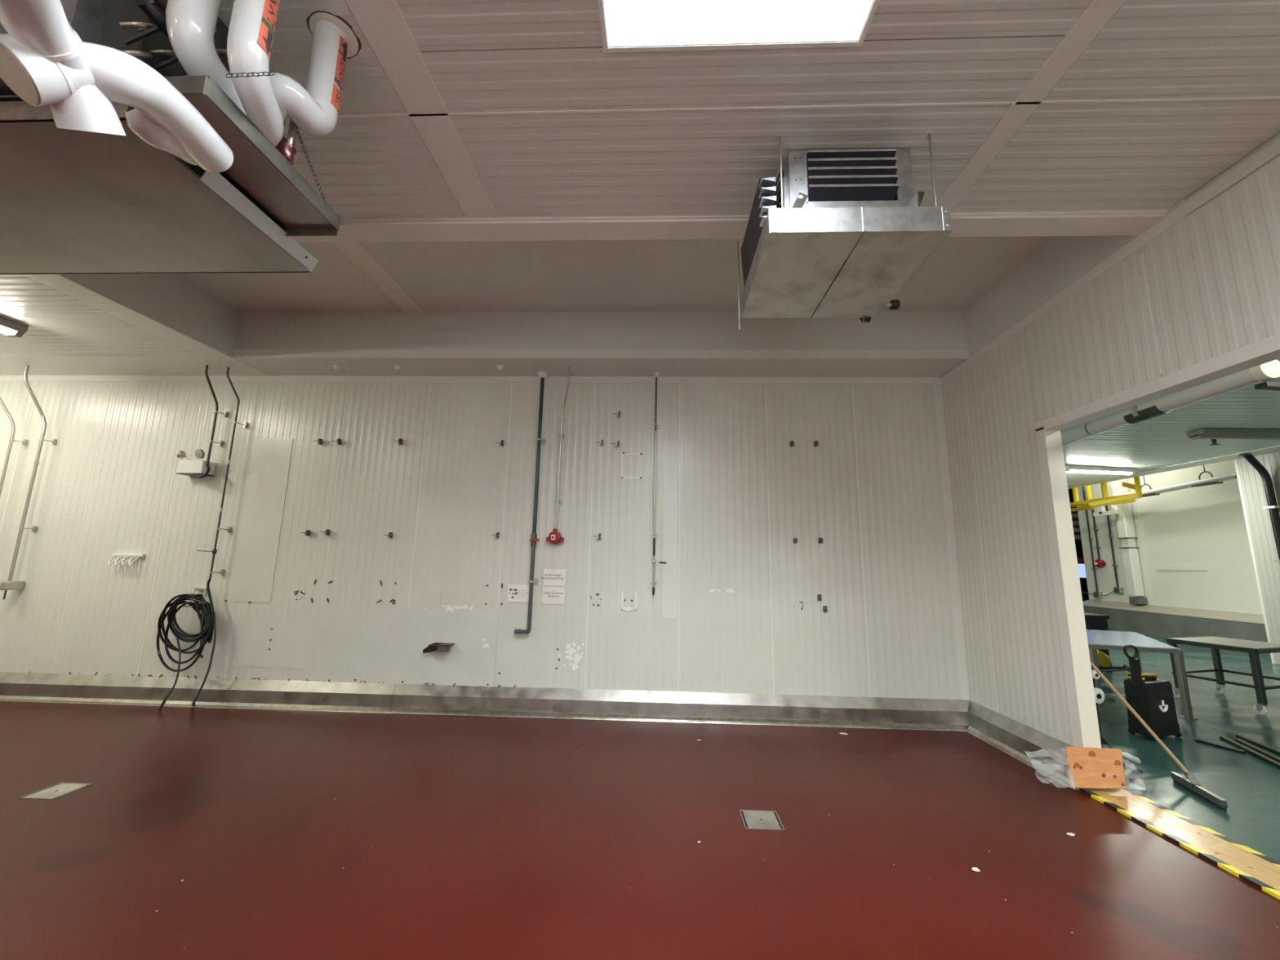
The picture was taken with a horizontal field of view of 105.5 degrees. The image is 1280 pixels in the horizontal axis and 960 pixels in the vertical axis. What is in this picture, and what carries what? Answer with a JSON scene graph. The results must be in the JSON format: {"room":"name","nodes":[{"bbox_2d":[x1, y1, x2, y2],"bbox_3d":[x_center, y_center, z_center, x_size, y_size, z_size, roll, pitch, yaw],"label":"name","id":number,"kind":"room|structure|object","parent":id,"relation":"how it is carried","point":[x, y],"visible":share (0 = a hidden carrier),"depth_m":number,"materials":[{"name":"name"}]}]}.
{"room":"food processing room","nodes":[
{"label":"food processing room","id":0,"kind":"room"},
{"bbox_2d":[0,374,969,700],"bbox_3d":[-3.039,0.216,5.962,13.774,4.800,0.212,1,-10,2],"label":"wall","id":1,"kind":"structure","parent":0,"point":[734,607],"depth_m":5.75,"materials":[{"name":"white metal"}]},
{"bbox_2d":[0,581,25,599],"bbox_3d":[-7.449,1.306,5.764,0.100,0.210,0.158,1,-10,2],"label":"junction box","id":2,"kind":"object","parent":1,"relation":"attached to","point":[5,585],"visible":1,"depth_m":5.73,"materials":[{"name":"beige"}]},
{"bbox_2d":[0,396,28,497],"bbox_3d":[-7.899,0.099,5.880,0.086,3.030,0.456,-7,-13,41],"label":"conduit","id":3,"kind":"object","parent":1,"relation":"attached to","point":[11,440],"visible":1,"depth_m":6.03,"materials":[{"name":"beige"}]},
{"bbox_2d":[7,364,57,581],"bbox_3d":[-7.466,-0.098,5.916,0.071,2.614,0.375,-4,-11,27],"label":"conduit","id":4,"kind":"object","parent":1,"relation":"attached to","point":[42,439],"visible":1,"depth_m":5.95,"materials":[{"name":"beige metal"}]},
{"bbox_2d":[107,553,146,565],"bbox_3d":[-6.148,0.948,5.810,0.391,0.140,0.106,1,-10,2],"label":"hook rack","id":5,"kind":"object","parent":1,"relation":"attached to","point":[132,556],"visible":1,"depth_m":5.81,"materials":[{"name":"white"}]},
{"bbox_2d":[183,587,207,606],"bbox_3d":[-5.159,1.360,5.655,0.149,0.203,0.200,1,-10,2],"label":"hanger","id":6,"kind":"object","parent":1,"relation":"attached to","point":[204,589],"visible":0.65,"depth_m":5.71,"materials":[{"name":"beige"}]},
{"bbox_2d":[156,578,216,711],"bbox_3d":[-5.128,1.816,5.454,0.737,1.399,0.260,1,-10,2],"label":"coil","id":7,"kind":"object","parent":6,"relation":"hanging from","point":[207,617],"visible":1,"depth_m":5.50,"materials":[{"name":"black rubber"}]},
{"bbox_2d":[176,448,215,476],"bbox_3d":[-5.397,-0.211,5.903,0.374,0.293,0.243,1,-10,2],"label":"emergency light","id":8,"kind":"object","parent":1,"relation":"attached to","point":[187,468],"visible":0.98,"depth_m":5.84,"materials":[{"name":"white plastic"}]},
{"bbox_2d":[176,472,214,476],"bbox_3d":[-5.401,-0.065,5.918,0.329,0.010,0.166,1,-10,2],"label":"shelf","id":9,"kind":"object","parent":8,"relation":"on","point":[210,474],"depth_m":5.88,"materials":[{"name":"grey"}]},
{"bbox_2d":[189,364,227,478],"bbox_3d":[-5.223,-0.689,5.932,0.285,1.363,0.228,10,-13,-44],"label":"conduit","id":10,"kind":"object","parent":1,"relation":"attached to","point":[225,413],"visible":1,"depth_m":5.94,"materials":[{"name":"grey"}]},
{"bbox_2d":[196,366,248,578],"bbox_3d":[-4.993,-0.103,5.864,0.279,2.532,0.192,10,-13,-41],"label":"pipe","id":11,"kind":"object","parent":1,"relation":"attached to","point":[245,424],"visible":1,"depth_m":5.84,"materials":[{"name":"grey"}]},
{"bbox_2d":[301,529,311,535],"bbox_3d":[-3.977,0.629,5.783,0.090,0.068,0.100,1,-10,2],"label":"clamp","id":12,"kind":"object","parent":1,"relation":"attached to","point":[307,532],"visible":1,"depth_m":5.77,"materials":[{"name":"grey"}]},
{"bbox_2d":[313,438,322,444],"bbox_3d":[-3.955,-0.472,5.968,0.090,0.068,0.100,1,-10,2],"label":"clamp","id":13,"kind":"object","parent":1,"relation":"attached to","point":[319,441],"visible":1,"depth_m":5.96,"materials":[{"name":"grey"}]},
{"bbox_2d":[320,529,330,535],"bbox_3d":[-3.738,0.621,5.775,0.090,0.068,0.100,1,-10,2],"label":"clamp","id":14,"kind":"object","parent":1,"relation":"attached to","point":[326,532],"visible":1,"depth_m":5.76,"materials":[{"name":"grey"}]},
{"bbox_2d":[332,438,342,444],"bbox_3d":[-3.715,-0.471,5.958,0.090,0.068,0.100,1,-10,2],"label":"clamp","id":15,"kind":"object","parent":1,"relation":"attached to","point":[338,441],"visible":1,"depth_m":5.95,"materials":[{"name":"grey"}]},
{"bbox_2d":[383,532,393,537],"bbox_3d":[-2.972,0.651,5.740,0.090,0.068,0.100,1,-10,2],"label":"clamp","id":16,"kind":"object","parent":1,"relation":"attached to","point":[389,535],"visible":1,"depth_m":5.73,"materials":[{"name":"grey"}]},
{"bbox_2d":[393,438,402,444],"bbox_3d":[-2.949,-0.469,5.928,0.090,0.068,0.100,1,-10,2],"label":"clamp","id":17,"kind":"object","parent":1,"relation":"attached to","point":[399,441],"visible":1,"depth_m":5.92,"materials":[{"name":"grey"}]},
{"bbox_2d":[422,642,454,653],"bbox_3d":[-2.270,1.896,5.477,0.306,0.100,0.150,1,-10,2],"label":"wall bracket","id":18,"kind":"object","parent":1,"relation":"attached to","point":[439,646],"visible":1,"depth_m":5.43,"materials":[{"name":"grey"}]},
{"bbox_2d":[0,671,968,731],"bbox_3d":[-2.929,2.422,5.422,12.960,0.276,0.145,1,-10,2],"label":"baseboard","id":19,"kind":"structure","parent":1,"relation":"attached to","point":[855,712],"depth_m":5.37,"materials":[{"name":"metal"}]},
{"bbox_2d":[490,532,499,537],"bbox_3d":[-1.695,0.646,5.691,0.090,0.068,0.100,1,-10,2],"label":"clamp","id":20,"kind":"object","parent":1,"relation":"attached to","point":[496,535],"visible":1,"depth_m":5.68,"materials":[{"name":"grey"}]},
{"bbox_2d":[495,440,503,446],"bbox_3d":[-1.694,-0.444,5.875,0.090,0.068,0.100,1,-10,2],"label":"clamp","id":21,"kind":"object","parent":1,"relation":"attached to","point":[501,444],"visible":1,"depth_m":5.87,"materials":[{"name":"grey"}]},
{"bbox_2d":[506,584,529,602],"bbox_3d":[-1.394,1.306,5.604,0.268,0.196,0.005,1,-10,2],"label":"paper sign","id":22,"kind":"object","parent":1,"relation":"attached to","point":[516,593],"visible":0.98,"depth_m":5.61,"materials":[{"name":"white"}]},
{"bbox_2d":[514,377,546,634],"bbox_3d":[-1.257,0.213,5.717,0.235,3.071,0.151,1,-10,2],"label":"pipe","id":23,"kind":"object","parent":1,"relation":"attached to","point":[533,540],"visible":1,"depth_m":5.63,"materials":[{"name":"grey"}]},
{"bbox_2d":[514,629,520,634],"bbox_3d":[-1.367,1.698,5.450,0.070,0.051,0.052,1,-10,2],"label":"socket","id":24,"kind":"object","parent":23,"relation":"attached to","point":[516,631],"depth_m":5.43,"materials":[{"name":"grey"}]},
{"bbox_2d":[537,371,547,378],"bbox_3d":[-1.188,-1.273,5.944,0.120,0.062,0.120,1,-10,2],"label":"boss","id":25,"kind":"object","parent":23,"relation":"attached to","point":[541,374],"visible":1,"depth_m":5.91,"materials":[{"name":"white"}]},
{"bbox_2d":[542,586,564,604],"bbox_3d":[-0.992,1.325,5.586,0.260,0.196,0.004,1,-10,2],"label":"paper sign","id":26,"kind":"object","parent":1,"relation":"attached to","point":[550,595],"visible":1,"depth_m":5.59,"materials":[{"name":"white"}]},
{"bbox_2d":[542,568,565,586],"bbox_3d":[-0.996,1.124,5.620,0.278,0.188,0.004,1,-10,2],"label":"paper sign","id":27,"kind":"object","parent":1,"relation":"attached to","point":[557,577],"visible":1,"depth_m":5.62,"materials":[{"name":"white"}]},
{"bbox_2d":[546,528,564,544],"bbox_3d":[-0.981,0.653,5.626,0.199,0.180,0.091,1,-10,2],"label":"fire alarm","id":28,"kind":"object","parent":1,"relation":"attached to","point":[554,537],"visible":1,"depth_m":5.60,"materials":[{"name":"red"}]},
{"bbox_2d":[554,366,570,531],"bbox_3d":[-0.922,-0.354,5.712,0.108,1.942,0.324,3,-10,-12],"label":"conduit","id":29,"kind":"object","parent":1,"relation":"attached to","point":[562,435],"visible":1,"depth_m":5.75,"materials":[{"name":"beige"}]},
{"bbox_2d":[649,377,666,595],"bbox_3d":[0.235,0.007,5.691,0.196,2.620,0.138,-2,-10,19],"label":"pipe","id":30,"kind":"object","parent":1,"relation":"attached to","point":[655,535],"visible":1,"depth_m":5.63,"materials":[{"name":"grey metal"}]},
{"bbox_2d":[813,440,819,446],"bbox_3d":[2.081,-0.428,5.751,0.071,0.060,0.050,1,-10,2],"label":"clamp","id":31,"kind":"object","parent":1,"relation":"attached to","point":[815,443],"visible":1,"depth_m":5.74,"materials":[{"name":"grey"}]},
{"bbox_2d":[817,594,822,600],"bbox_3d":[2.017,1.320,5.466,0.040,0.068,0.034,1,-10,2],"label":"clamp","id":32,"kind":"object","parent":1,"relation":"attached to","point":[819,596],"visible":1,"depth_m":5.46,"materials":[{"name":"grey"}]},
{"bbox_2d":[822,605,827,612],"bbox_3d":[2.073,1.443,5.443,0.040,0.068,0.034,1,-10,2],"label":"clamp","id":33,"kind":"object","parent":1,"relation":"attached to","point":[824,607],"visible":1,"depth_m":5.43,"materials":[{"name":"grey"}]},
{"bbox_2d":[0,629,1279,959],"bbox_3d":[5.409,3.309,8.365,29.800,0.200,30.000,1,-10,2],"label":"floor","id":34,"kind":"structure","parent":0,"point":[491,837],"depth_m":2.97,"materials":[{"name":"red paint"}]},
{"bbox_2d":[18,782,92,799],"bbox_3d":[-4.143,2.212,3.457,0.250,0.015,0.235,1,-10,2],"label":"floor drain","id":35,"kind":"object","parent":34,"relation":"on","point":[60,789],"visible":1,"depth_m":3.45,"materials":[{"name":"metal"}]},
{"bbox_2d":[739,809,784,830],"bbox_3d":[0.807,2.265,3.240,0.250,0.015,0.235,1,-10,2],"label":"floor drain","id":36,"kind":"object","parent":34,"relation":"on","point":[754,820],"visible":1,"depth_m":3.23,"materials":[{"name":"metal"}]},
{"bbox_2d":[1067,488,1088,601],"bbox_3d":[15.228,2.344,16.950,2.100,4.900,0.850,1,-10,2],"label":"storage rack","id":37,"kind":"object","parent":34,"relation":"on","point":[1081,564],"visible":0.02,"depth_m":16.47,"materials":[{"name":"metal"}]},
{"bbox_2d":[1074,533,1081,541],"bbox_3d":[14.937,1.946,16.437,1.450,0.220,0.295,1,-10,2],"label":"carton","id":38,"kind":"object","parent":37,"relation":"on","point":[1077,536],"visible":0.1,"depth_m":16.30,"materials":[{"name":"brown"}]},
{"bbox_2d":[1072,526,1080,533],"bbox_3d":[14.941,1.712,16.477,1.450,0.221,0.295,1,-10,2],"label":"carton","id":39,"kind":"object","parent":38,"relation":"on","point":[1076,529],"visible":0.08,"depth_m":16.34,"materials":[{"name":"brown"}]},
{"bbox_2d":[1071,520,1079,527],"bbox_3d":[14.945,1.478,16.516,1.450,0.223,0.295,1,-10,2],"label":"carton","id":40,"kind":"object","parent":39,"relation":"on","point":[1075,522],"visible":0.08,"depth_m":16.38,"materials":[{"name":"brown"}]},
{"bbox_2d":[1071,512,1078,519],"bbox_3d":[14.950,1.242,16.556,1.450,0.225,0.295,1,-10,2],"label":"carton","id":41,"kind":"object","parent":40,"relation":"on","point":[1074,515],"visible":0.08,"depth_m":16.43,"materials":[{"name":"brown"}]},
{"bbox_2d":[1076,557,1084,562],"bbox_3d":[15.206,2.720,16.507,2.100,0.150,0.100,1,-10,2],"label":"shelf","id":42,"kind":"object","parent":37,"relation":"attached to","point":[1079,559],"depth_m":16.47,"materials":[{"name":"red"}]},
{"bbox_2d":[1084,612,1111,666],"bbox_3d":[7.976,2.879,8.845,0.640,0.889,0.640,1,-10,2],"label":"cart","id":43,"kind":"object","parent":34,"relation":"on","point":[1093,621],"visible":0.21,"depth_m":8.59,"materials":[{"name":"black"}]},
{"bbox_2d":[1084,618,1108,630],"bbox_3d":[7.981,2.602,8.892,0.600,0.247,0.600,1,-10,2],"label":"tub","id":44,"kind":"object","parent":43,"relation":"in","point":[1091,624],"depth_m":8.59,"materials":[{"name":"black"}]},
{"bbox_2d":[1096,648,1109,656],"bbox_3d":[7.975,2.939,8.835,0.600,0.536,0.500,1,-10,2],"label":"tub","id":45,"kind":"object","parent":43,"relation":"in","point":[1106,651],"depth_m":8.56,"materials":[{"name":"yellow"}]},
{"bbox_2d":[1091,666,1104,742],"bbox_3d":[4.527,2.225,4.817,0.146,0.731,0.091,1,-10,2],"label":"trolley","id":46,"kind":"object","parent":34,"relation":"on","point":[1099,693],"visible":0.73,"depth_m":4.81,"materials":[{"name":"white"}]},
{"bbox_2d":[1096,649,1126,668],"bbox_3d":[7.604,2.938,8.015,1.996,0.485,0.397,9,-13,-40],"label":"gun","id":47,"kind":"object","parent":34,"relation":"on","point":[1104,660],"visible":0.65,"depth_m":7.34,"materials":[{"name":"yellow"}]},
{"bbox_2d":[1099,734,1124,762],"bbox_3d":[4.120,2.326,4.187,0.462,0.302,0.150,6,-11,-28],"label":"cable bundle","id":48,"kind":"object","parent":34,"relation":"on","point":[1102,738],"visible":0.42,"depth_m":4.14,"materials":[{"name":"black"}]},
{"bbox_2d":[1121,751,1141,764],"bbox_3d":[4.187,2.373,4.181,0.354,0.155,0.056,5,-10,-23],"label":"bottle","id":49,"kind":"object","parent":34,"relation":"on","point":[1126,756],"visible":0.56,"depth_m":4.16,"materials":[{"name":"white"}]},
{"bbox_2d":[1086,629,1198,719],"bbox_3d":[6.433,2.522,6.546,0.953,0.785,2.059,-5,-11,32],"label":"work table","id":50,"kind":"object","parent":34,"relation":"on","point":[1096,639],"visible":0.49,"depth_m":5.96,"materials":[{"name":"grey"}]},
{"bbox_2d":[1123,644,1182,741],"bbox_3d":[5.344,2.200,5.121,0.505,0.907,0.250,4,-10,-18],"label":"tool case","id":51,"kind":"object","parent":34,"relation":"on","point":[1153,701],"visible":1,"depth_m":5.01,"materials":[{"name":"black plastic"}]},
{"bbox_2d":[1099,663,1129,671],"bbox_3d":[5.142,2.055,5.303,0.082,0.143,0.342,5,-10,-22],"label":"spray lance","id":52,"kind":"object","parent":51,"relation":"on","point":[1122,664],"visible":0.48,"depth_m":5.25,"materials":[{"name":"grey"}]},
{"bbox_2d":[1125,670,1144,680],"bbox_3d":[5.253,2.071,5.162,0.134,0.085,0.136,1,-10,2],"label":"reel","id":53,"kind":"object","parent":51,"relation":"on","point":[1128,672],"visible":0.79,"depth_m":5.16,"materials":[{"name":"yellow"}]},
{"bbox_2d":[1143,673,1158,679],"bbox_3d":[5.388,2.093,5.188,0.220,0.055,0.060,1,-10,2],"label":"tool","id":54,"kind":"object","parent":51,"relation":"on","point":[1147,676],"visible":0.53,"depth_m":5.16,"materials":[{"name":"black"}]},
{"bbox_2d":[1090,662,1227,811],"bbox_3d":[4.275,2.014,3.965,0.319,0.864,0.837,2,-10,-8],"label":"squeegee","id":55,"kind":"object","parent":34,"relation":"on","point":[1191,783],"visible":0.9,"depth_m":3.88,"materials":[{"name":"brown wood"}]},
{"bbox_2d":[1184,772,1200,787],"bbox_3d":[4.336,2.356,3.819,0.045,0.044,0.246,-6,-12,38],"label":"socket","id":56,"kind":"object","parent":55,"relation":"attached to","point":[1191,781],"depth_m":3.80,"materials":[{"name":"grey"}]},
{"bbox_2d":[1074,787,1279,899],"bbox_3d":[3.509,2.100,2.036,0.377,0.020,3.580,1,-10,2],"label":"board","id":57,"kind":"object","parent":34,"relation":"on","point":[1261,871],"visible":0.88,"depth_m":3.08,"materials":[{"name":"brown"}]},
{"bbox_2d":[1064,746,1125,788],"bbox_3d":[3.501,2.211,3.742,0.441,0.273,0.058,1,-10,2],"label":"plywood offcut","id":58,"kind":"object","parent":57,"relation":"on","point":[1086,767],"visible":1,"depth_m":3.73,"materials":[{"name":"brown wood"}]},
{"bbox_2d":[1195,738,1245,753],"bbox_3d":[5.652,2.594,4.747,0.050,0.020,0.326,4,-10,-17],"label":"batten","id":59,"kind":"object","parent":34,"relation":"on","point":[1218,745],"visible":1,"depth_m":4.73,"materials":[{"name":"black"}]},
{"bbox_2d":[1166,635,1279,715],"bbox_3d":[7.816,2.526,6.391,1.057,0.774,0.908,4,-10,-17],"label":"work table","id":60,"kind":"object","parent":34,"relation":"on","point":[1254,648],"visible":0.89,"depth_m":6.30,"materials":[{"name":"silver metal"}]},
{"bbox_2d":[1219,736,1279,768],"bbox_3d":[5.762,2.563,4.580,0.045,0.030,0.872,-3,-11,25],"label":"batten","id":61,"kind":"object","parent":34,"relation":"on","point":[1270,761],"visible":1,"depth_m":4.56,"materials":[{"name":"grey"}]},
{"bbox_2d":[1233,737,1279,762],"bbox_3d":[5.874,2.568,4.601,0.045,0.030,0.689,-3,-11,25],"label":"batten","id":62,"kind":"object","parent":34,"relation":"on","point":[1264,753],"visible":0.89,"depth_m":4.62,"materials":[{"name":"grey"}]},
{"bbox_2d":[1235,733,1279,755],"bbox_3d":[6.082,2.598,4.757,0.045,0.030,0.590,-2,-10,20],"label":"batten","id":63,"kind":"object","parent":34,"relation":"on","point":[1255,743],"visible":1,"depth_m":4.78,"materials":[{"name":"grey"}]},
{"bbox_2d":[0,235,1279,488],"bbox_3d":[1.370,-1.300,9.300,21.150,1.205,30.000,1,-10,2],"label":"ceiling","id":64,"kind":"structure","parent":0,"point":[659,298],"depth_m":5.43,"materials":[{"name":"white metal"}]},
{"bbox_2d":[0,315,28,337],"bbox_3d":[-6.332,-1.612,4.294,0.200,0.125,1.300,1,-10,2],"label":"strip light","id":65,"kind":"object","parent":64,"relation":"attached to","point":[11,328],"visible":1,"depth_m":4.84,"materials":[{"name":"beige"}]},
{"bbox_2d":[0,324,17,334],"bbox_3d":[-6.333,-1.575,4.287,0.144,0.036,1.200,1,-10,2],"label":"diffuser","id":66,"kind":"object","parent":65,"relation":"attached to","point":[5,329],"depth_m":4.82,"materials":[{"name":"white"}]},
{"bbox_2d":[1065,465,1136,475],"bbox_3d":[10.204,-0.210,10.853,1.699,0.125,0.220,2,-10,-7],"label":"strip light","id":67,"kind":"object","parent":64,"relation":"attached to","point":[1073,468],"visible":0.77,"depth_m":10.77,"materials":[{"name":"white"}]},
{"bbox_2d":[1068,469,1132,475],"bbox_3d":[10.203,-0.173,10.847,1.599,0.036,0.158,2,-10,-7],"label":"diffuser","id":68,"kind":"object","parent":67,"relation":"attached to","point":[1124,472],"depth_m":10.80,"materials":[{"name":"white"}]},
{"bbox_2d":[1208,439,1219,445],"bbox_3d":[9.667,-0.656,8.198,0.120,0.143,0.120,1,-10,2],"label":"sprinkler head","id":69,"kind":"object","parent":64,"relation":"attached to","point":[1214,442],"visible":0.6,"depth_m":8.18},
{"bbox_2d":[1186,428,1279,439],"bbox_3d":[10.086,-0.720,7.828,2.200,0.125,0.260,1,-10,2],"label":"strip light","id":70,"kind":"object","parent":64,"relation":"attached to","point":[1205,433],"visible":1,"depth_m":7.75,"materials":[{"name":"beige plastic"}]},
{"bbox_2d":[1198,434,1279,439],"bbox_3d":[10.086,-0.683,7.822,2.100,0.036,0.187,1,-10,2],"label":"diffuser","id":71,"kind":"object","parent":70,"relation":"attached to","point":[1205,436],"depth_m":7.78,"materials":[{"name":"beige"}]},
{"bbox_2d":[217,0,1279,242],"bbox_3d":[-0.799,-2.520,0.071,8.580,0.285,7.240,1,-10,2],"label":"ceiling","id":72,"kind":"structure","parent":0,"point":[458,120],"depth_m":2.59,"materials":[{"name":"white metal"}]},
{"bbox_2d":[0,0,340,275],"bbox_3d":[-3.132,-1.646,2.240,3.287,0.875,1.026,1,-10,2],"label":"evaporator unit","id":73,"kind":"object","parent":72,"relation":"attached to","point":[73,202],"visible":0.54,"depth_m":2.09,"materials":[{"name":"metal"}]},
{"bbox_2d":[0,0,233,173],"bbox_3d":[-1.535,-1.121,1.405,0.265,0.380,0.794,3,-10,-13],"label":"pipe manifold","id":74,"kind":"object","parent":73,"relation":"attached to","point":[44,61],"visible":1,"depth_m":1.31,"materials":[{"name":"white plastic"}]},
{"bbox_2d":[0,95,334,229],"bbox_3d":[-3.093,-1.313,2.113,3.183,0.008,0.710,1,-10,2],"label":"tray","id":75,"kind":"object","parent":73,"relation":"on","point":[254,171],"depth_m":2.07,"materials":[{"name":"silver metal"}]},
{"bbox_2d":[165,0,246,115],"bbox_3d":[-1.675,-1.801,1.966,0.232,0.808,0.495,7,-11,-32],"label":"insulated pipe","id":76,"kind":"object","parent":73,"relation":"attached to","point":[191,24],"visible":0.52,"depth_m":1.75,"materials":[{"name":"white plastic"}]},
{"bbox_2d":[164,75,340,235],"bbox_3d":[-3.088,-1.295,2.208,3.187,0.135,0.923,1,-10,2],"label":"tray","id":77,"kind":"object","parent":73,"relation":"on","point":[260,184],"depth_m":2.07,"materials":[{"name":"black"}]},
{"bbox_2d":[295,126,326,202],"bbox_3d":[-1.527,-1.457,2.257,0.015,0.282,0.206,-2,-10,19],"label":"chain","id":78,"kind":"object","parent":73,"relation":"hanging from","point":[296,126],"visible":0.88,"depth_m":2.25,"materials":[{"name":"black"}]},
{"bbox_2d":[226,0,284,146],"bbox_3d":[-1.516,-1.774,1.966,0.492,0.854,0.212,-8,-13,44],"label":"insulated pipe","id":79,"kind":"object","parent":72,"relation":"attached to","point":[251,34],"visible":0.77,"depth_m":1.76,"materials":[{"name":"white plastic"}]},
{"bbox_2d":[226,71,275,77],"bbox_3d":[-1.322,-1.376,1.652,0.184,0.024,0.015,0,-10,6],"label":"chain","id":80,"kind":"object","parent":79,"relation":"attached to","point":[253,73],"visible":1,"depth_m":1.65,"materials":[{"name":"black"}]},
{"bbox_2d":[269,19,347,137],"bbox_3d":[-1.545,-1.796,2.117,0.367,0.762,0.306,1,-10,2],"label":"insulated pipe","id":81,"kind":"object","parent":72,"relation":"attached to","point":[314,108],"visible":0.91,"depth_m":2.14,"materials":[{"name":"white plastic"}]},
{"bbox_2d":[275,120,297,165],"bbox_3d":[-1.540,-1.448,2.108,0.094,0.240,0.070,1,-10,2],"label":"valve","id":82,"kind":"object","parent":81,"relation":"attached to","point":[286,148],"visible":0.52,"depth_m":2.10,"materials":[{"name":"red"}]},
{"bbox_2d":[306,10,361,58],"bbox_3d":[-1.411,-2.056,2.249,0.214,0.020,0.216,1,-10,2],"label":"pipe collar","id":83,"kind":"object","parent":72,"relation":"attached to","point":[353,42],"visible":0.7,"depth_m":2.21,"materials":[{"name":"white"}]},
{"bbox_2d":[597,0,879,53],"bbox_3d":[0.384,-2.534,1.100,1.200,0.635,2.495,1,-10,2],"label":"ceiling light","id":84,"kind":"object","parent":72,"relation":"attached to","point":[626,25],"depth_m":2.27,"materials":[{"name":"white plastic"}]},
{"bbox_2d":[737,130,951,329],"bbox_3d":[1.230,-1.501,3.090,1.072,0.727,0.956,1,-10,2],"label":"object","id":85,"kind":"object","parent":72,"relation":"attached to","point":[846,228],"visible":1,"depth_m":2.78,"materials":[{"name":"silver metal"}]},
{"bbox_2d":[1075,541,1088,596],"bbox_3d":[12.662,2.804,23.290,16.535,6.000,0.200,1,-10,2],"label":"wall","id":86,"kind":"structure","parent":0,"point":[1077,544],"depth_m":22.58,"materials":[{"name":"black"}]},
{"bbox_2d":[940,131,1279,746],"bbox_3d":[3.455,-0.522,0.867,0.109,4.800,9.800,1,-10,2],"label":"wall","id":87,"kind":"structure","parent":0,"point":[1083,320],"depth_m":4.17,"materials":[{"name":"white metal"}]},
{"bbox_2d":[966,700,1073,786],"bbox_3d":[3.453,2.387,4.527,0.145,0.276,1.420,1,-10,2],"label":"baseboard","id":88,"kind":"structure","parent":87,"relation":"attached to","point":[1046,753],"depth_m":4.41,"materials":[{"name":"metal"}]},
{"bbox_2d":[1034,333,1279,788],"bbox_3d":[3.495,0.647,2.267,0.141,2.960,3.750,1,-10,2],"label":"trim","id":89,"kind":"structure","parent":87,"relation":"attached to","point":[1068,598],"depth_m":3.93,"materials":[{"name":"white metal"}]},
{"bbox_2d":[1061,359,1279,445],"bbox_3d":[4.257,-0.561,4.357,0.378,0.332,2.476,1,-10,2],"label":"insulated pipe","id":90,"kind":"object","parent":87,"relation":"attached to","point":[1268,371],"visible":0.82,"depth_m":3.66,"materials":[{"name":"white plastic"}]},
{"bbox_2d":[1076,459,1262,614],"bbox_3d":[14.046,1.405,12.486,0.220,5.230,6.150,1,-10,2],"label":"wall","id":91,"kind":"structure","parent":0,"point":[1194,552],"depth_m":12.47,"materials":[{"name":"white paint"}]},
{"bbox_2d":[1082,486,1102,597],"bbox_3d":[13.998,1.878,15.111,0.120,3.445,0.200,1,-10,2],"label":"conduit","id":92,"kind":"object","parent":91,"relation":"attached to","point":[1096,594],"visible":0.92,"depth_m":15.03,"materials":[{"name":"grey"}]},
{"bbox_2d":[1091,509,1101,559],"bbox_3d":[14.013,1.375,14.987,0.090,2.226,0.100,1,-10,2],"label":"conduit","id":93,"kind":"object","parent":91,"relation":"attached to","point":[1097,546],"visible":0.83,"depth_m":14.92,"materials":[{"name":"grey"}]},
{"bbox_2d":[1093,559,1106,567],"bbox_3d":[13.963,2.529,14.779,0.147,0.260,0.290,1,-10,2],"label":"fire alarm","id":94,"kind":"object","parent":91,"relation":"attached to","point":[1098,562],"visible":1,"depth_m":14.73,"materials":[{"name":"red"}]},
{"bbox_2d":[1105,505,1124,593],"bbox_3d":[13.972,1.706,14.428,0.120,3.207,0.200,1,-10,2],"label":"conduit","id":95,"kind":"object","parent":91,"relation":"attached to","point":[1117,589],"visible":0.92,"depth_m":14.32,"materials":[{"name":"grey"}]},
{"bbox_2d":[1093,478,1147,604],"bbox_3d":[13.841,1.740,14.122,0.355,3.564,0.910,1,-10,2],"label":"downspout","id":96,"kind":"object","parent":91,"relation":"attached to","point":[1123,512],"visible":0.82,"depth_m":13.75,"materials":[{"name":"white metal"}]},
{"bbox_2d":[1082,599,1267,642],"bbox_3d":[13.696,3.598,12.114,0.480,0.770,6.120,1,-10,2],"label":"baseboard","id":97,"kind":"structure","parent":91,"relation":"attached to","point":[1163,621],"depth_m":12.24,"materials":[{"name":"metal"}]},
{"bbox_2d":[1233,451,1279,664],"bbox_3d":[12.601,-0.440,1.664,1.866,5.230,16.100,1,-10,2],"label":"wall","id":98,"kind":"structure","parent":0,"point":[1264,551],"depth_m":9.32,"materials":[{"name":"white"}]},
{"bbox_2d":[1235,453,1279,563],"bbox_3d":[11.723,1.136,9.059,0.488,3.543,0.219,1,-10,2],"label":"pipe","id":99,"kind":"object","parent":98,"relation":"attached to","point":[1273,507],"visible":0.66,"depth_m":9.14,"materials":[{"name":"black plastic"}]},
{"bbox_3d":[16.474,-0.504,16.646,8.450,0.200,14.100,1,-10,2],"label":"ceiling","id":100,"kind":"structure","parent":0,"visible":0},
{"bbox_2d":[1070,476,1142,511],"bbox_3d":[12.691,-0.074,13.428,1.352,1.850,2.399,1,-10,2],"label":"frame","id":101,"kind":"object","parent":100,"relation":"hanging from","point":[1090,504],"visible":0.57,"depth_m":13.09,"materials":[{"name":"yellow metal"}]},
{"bbox_2d":[1117,465,1237,497],"bbox_3d":[13.629,-0.418,12.560,0.200,1.607,2.950,1,-10,2],"label":"insulated pipe","id":102,"kind":"object","parent":100,"relation":"hanging from","point":[1218,479],"visible":0.63,"depth_m":11.96,"materials":[{"name":"white plastic"}]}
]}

